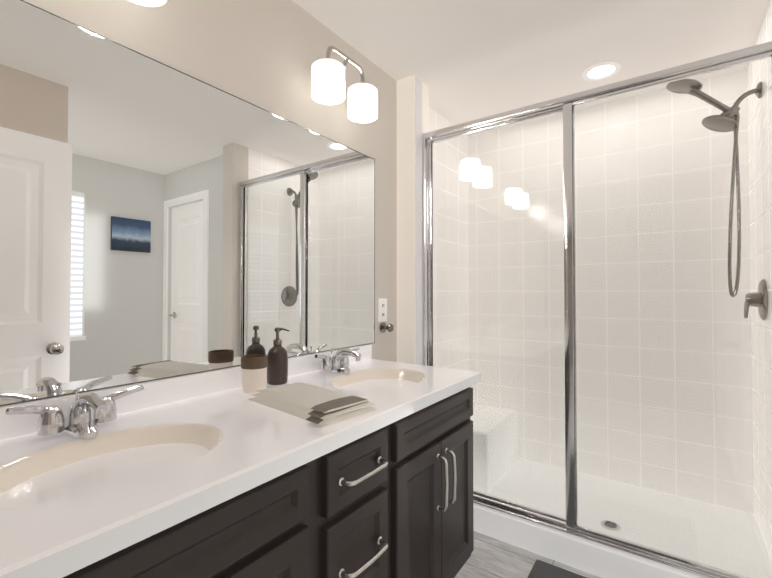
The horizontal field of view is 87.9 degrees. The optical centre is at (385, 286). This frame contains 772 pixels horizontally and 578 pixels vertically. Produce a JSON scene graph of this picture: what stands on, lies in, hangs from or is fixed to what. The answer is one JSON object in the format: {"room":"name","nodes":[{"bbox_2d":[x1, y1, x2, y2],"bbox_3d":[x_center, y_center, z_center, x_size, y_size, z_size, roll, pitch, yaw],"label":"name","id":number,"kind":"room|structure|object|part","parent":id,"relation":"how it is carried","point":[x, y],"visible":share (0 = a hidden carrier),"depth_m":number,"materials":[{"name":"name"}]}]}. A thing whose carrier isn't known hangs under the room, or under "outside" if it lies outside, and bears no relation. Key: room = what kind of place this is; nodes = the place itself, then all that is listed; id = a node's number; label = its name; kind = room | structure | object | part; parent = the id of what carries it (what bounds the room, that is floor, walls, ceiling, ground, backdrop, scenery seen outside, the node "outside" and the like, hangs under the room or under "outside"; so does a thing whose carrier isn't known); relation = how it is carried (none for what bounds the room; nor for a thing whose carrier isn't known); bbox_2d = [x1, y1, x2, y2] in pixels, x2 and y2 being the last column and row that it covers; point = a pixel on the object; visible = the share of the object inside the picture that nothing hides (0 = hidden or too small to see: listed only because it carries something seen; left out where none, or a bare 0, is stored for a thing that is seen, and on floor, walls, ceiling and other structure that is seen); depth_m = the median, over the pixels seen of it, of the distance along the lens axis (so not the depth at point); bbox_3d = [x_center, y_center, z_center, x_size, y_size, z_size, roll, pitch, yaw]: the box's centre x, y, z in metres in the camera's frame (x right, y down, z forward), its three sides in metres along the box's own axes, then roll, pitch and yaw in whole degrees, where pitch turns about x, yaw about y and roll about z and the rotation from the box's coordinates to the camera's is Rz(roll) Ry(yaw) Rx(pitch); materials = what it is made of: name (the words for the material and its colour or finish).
{"room":"bathroom","nodes":[
{"label":"bathroom","id":0,"kind":"room"},
{"bbox_2d":[0,0,396,406],"bbox_3d":[-0.821,0.020,0.988,0.120,2.270,2.965,-1,-1,35],"label":"wall","id":1,"kind":"structure","parent":0,"point":[265,54],"depth_m":1.48,"materials":[{"name":"beige paint"}]},
{"bbox_2d":[129,0,166,6],"bbox_3d":[-0.693,-0.837,0.914,0.187,0.210,0.338,-1,-1,35],"label":"sconce","id":2,"kind":"object","parent":1,"relation":"attached to","point":[152,3],"visible":1,"depth_m":1.04,"materials":[{"name":"white glass"}]},
{"bbox_2d":[0,0,374,405],"bbox_3d":[-0.512,-0.184,1.314,0.006,0.898,1.574,-1,-1,35],"label":"mirror","id":3,"kind":"object","parent":1,"relation":"attached to","point":[159,220],"visible":1,"depth_m":1.11,"materials":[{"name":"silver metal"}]},
{"bbox_2d":[311,46,377,122],"bbox_3d":[-0.184,-0.825,1.631,0.187,0.210,0.338,-1,-1,35],"label":"sconce","id":4,"kind":"object","parent":1,"relation":"attached to","point":[327,80],"visible":1,"depth_m":1.58,"materials":[{"name":"white glass"}]},
{"bbox_3d":[-0.197,-0.862,1.642,0.153,0.136,0.270,-1,-1,35],"label":"arm","id":5,"kind":"part","parent":4,"relation":"part of"},
{"bbox_2d":[378,298,386,321],"bbox_3d":[-0.017,0.118,2.007,0.006,0.115,0.070,-1,-1,35],"label":"electrical outlet plate","id":6,"kind":"object","parent":1,"relation":"attached to","point":[382,310],"visible":1,"depth_m":2.00,"materials":[{"name":"white plastic"}]},
{"bbox_2d":[380,322,393,332],"bbox_3d":[0.007,0.206,1.995,0.058,0.052,0.052,-1,-1,35],"label":"robe hook","id":7,"kind":"object","parent":1,"relation":"attached to","point":[388,327],"visible":1,"depth_m":1.99,"materials":[{"name":"grey metal"}]},
{"bbox_2d":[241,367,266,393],"bbox_3d":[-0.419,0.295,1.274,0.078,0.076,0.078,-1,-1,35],"label":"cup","id":8,"kind":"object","parent":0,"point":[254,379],"depth_m":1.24,"materials":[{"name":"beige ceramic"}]},
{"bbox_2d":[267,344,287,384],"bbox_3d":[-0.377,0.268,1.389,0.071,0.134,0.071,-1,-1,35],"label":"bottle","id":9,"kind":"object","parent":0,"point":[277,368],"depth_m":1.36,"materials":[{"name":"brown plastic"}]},
{"bbox_2d":[397,75,428,363],"bbox_3d":[0.145,0.038,2.151,0.110,2.270,0.150,-1,-1,35],"label":"wall","id":10,"kind":"structure","parent":0,"point":[405,220],"depth_m":2.10,"materials":[{"name":"white paint"}]},
{"bbox_2d":[429,107,468,370],"bbox_3d":[0.285,0.045,2.546,0.120,2.270,0.855,-1,-1,35],"label":"wall","id":11,"kind":"structure","parent":0,"point":[437,121],"depth_m":2.64,"materials":[{"name":"tile"}]},
{"bbox_2d":[454,531,600,577],"bbox_3d":[0.381,1.191,0.158,3.380,0.100,3.195,-1,-1,35],"label":"floor","id":12,"kind":"structure","parent":0,"point":[490,557],"depth_m":1.69,"materials":[{"name":"grey wood"}]},
{"bbox_2d":[0,344,480,577],"bbox_3d":[-0.286,0.696,1.116,0.589,0.921,1.530,-1,-1,35],"label":"bathroom vanity","id":13,"kind":"object","parent":12,"relation":"on","point":[214,474],"visible":0.98,"depth_m":0.89,"materials":[{"name":"white stone"}]},
{"bbox_2d":[5,385,143,438],"bbox_3d":[-0.675,0.280,0.895,0.205,0.095,0.255,-1,-1,35],"label":"faucet","id":14,"kind":"object","parent":13,"relation":"on","point":[110,413],"depth_m":0.89,"materials":[{"name":"silver metal"}]},
{"bbox_2d":[0,344,371,440],"bbox_3d":[-0.518,0.300,1.287,0.020,0.068,1.530,-1,-1,35],"label":"backsplash","id":15,"kind":"structure","parent":13,"relation":"on","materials":[{"name":"white stone"}]},
{"bbox_2d":[241,354,267,393],"bbox_3d":[-0.419,0.277,1.274,0.082,0.112,0.082,-1,-1,35],"label":"tumbler","id":16,"kind":"object","parent":13,"relation":"on","point":[254,372],"visible":0.98,"depth_m":1.24,"materials":[{"name":"beige ceramic"}]},
{"bbox_2d":[267,327,288,384],"bbox_3d":[-0.376,0.239,1.389,0.073,0.193,0.071,-1,-1,35],"label":"soap dispenser","id":17,"kind":"object","parent":13,"relation":"on","point":[277,368],"visible":1,"depth_m":1.36,"materials":[{"name":"brown metal"}]},
{"bbox_2d":[248,382,377,425],"bbox_3d":[-0.208,0.311,1.100,0.345,0.040,0.185,-1,-1,42],"label":"towel","id":18,"kind":"object","parent":13,"relation":"on","point":[321,406],"visible":1,"depth_m":1.03,"materials":[{"name":"fabric"}]},
{"bbox_2d":[315,347,360,373],"bbox_3d":[-0.183,0.291,1.588,0.205,0.095,0.255,-1,-1,35],"label":"faucet","id":19,"kind":"object","parent":13,"relation":"on","point":[333,361],"depth_m":1.58,"materials":[{"name":"silver metal"}]},
{"bbox_2d":[527,559,586,577],"bbox_3d":[0.698,1.150,1.296,0.560,0.017,0.575,-1,-1,35],"label":"bath mat","id":20,"kind":"object","parent":12,"relation":"on","point":[541,569],"visible":0.98,"depth_m":1.60,"materials":[{"name":"grey fabric"}]},
{"bbox_2d":[292,0,770,135],"bbox_3d":[0.678,-1.172,0.614,3.380,0.100,4.220,-1,-1,35],"label":"ceiling","id":21,"kind":"structure","parent":0,"point":[464,61],"depth_m":1.79,"materials":[{"name":"white paint"}]},
{"bbox_2d":[582,61,620,80],"bbox_3d":[1.096,-1.095,2.040,0.174,0.006,0.174,-1,-1,35],"label":"recessed light","id":22,"kind":"object","parent":21,"relation":"in","point":[601,70],"visible":1,"depth_m":2.04,"materials":[{"name":"white glass"}]},
{"bbox_2d":[469,70,748,511],"bbox_3d":[1.243,0.044,2.487,1.750,2.270,0.120,-1,-1,35],"label":"wall","id":23,"kind":"structure","parent":0,"point":[697,272],"depth_m":2.31,"materials":[{"name":"tile"}]},
{"bbox_2d":[741,0,771,561],"bbox_3d":[1.643,0.030,1.643,0.120,2.270,0.755,-1,-1,35],"label":"wall","id":24,"kind":"structure","parent":0,"point":[765,35],"depth_m":1.80,"materials":[{"name":"tile"}]},
{"bbox_2d":[666,79,767,319],"bbox_3d":[1.478,-0.409,1.812,0.333,1.112,0.176,-1,-1,35],"label":"shower fixture","id":25,"kind":"object","parent":24,"relation":"attached to","point":[753,299],"depth_m":1.76,"materials":[{"name":"grey metal"}]},
{"bbox_3d":[1.603,1.220,1.878,3.380,0.098,1.025,-1,-1,35],"label":"floor","id":26,"kind":"structure","parent":0,"visible":0},
{"bbox_2d":[470,403,771,577],"bbox_3d":[0.954,0.991,2.066,1.506,0.362,0.873,-1,-1,35],"label":"shower pan","id":27,"kind":"object","parent":26,"relation":"on","point":[596,559],"visible":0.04,"depth_m":1.91,"materials":[{"name":"white plastic"}]},
{"bbox_2d":[415,41,771,577],"bbox_3d":[0.756,-0.027,1.708,1.396,2.145,0.126,-1,-1,35],"label":"shower enclosure","id":28,"kind":"object","parent":27,"relation":"on","point":[424,228],"visible":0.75,"depth_m":1.70,"materials":[{"name":"clear glass"}]},
{"bbox_3d":[0.520,0.120,1.931,0.691,1.792,0.006,-1,-1,35],"label":"panel glass","id":29,"kind":"part","parent":28,"relation":"part of","materials":[{"name":"clear glass"}]},
{"bbox_3d":[0.525,0.120,1.928,0.717,1.806,0.016,-1,-1,35],"label":"panel frame","id":30,"kind":"part","parent":28,"relation":"part of","materials":[{"name":"silver metal"}]},
{"bbox_3d":[1.043,0.113,1.525,0.675,1.806,0.016,-1,-1,35],"label":"panel frame","id":31,"kind":"part","parent":28,"relation":"part of","materials":[{"name":"silver metal"}]},
{"bbox_3d":[1.047,0.113,1.522,0.649,1.792,0.006,-1,-1,35],"label":"panel glass","id":32,"kind":"part","parent":28,"relation":"part of","materials":[{"name":"clear glass"}]}
]}

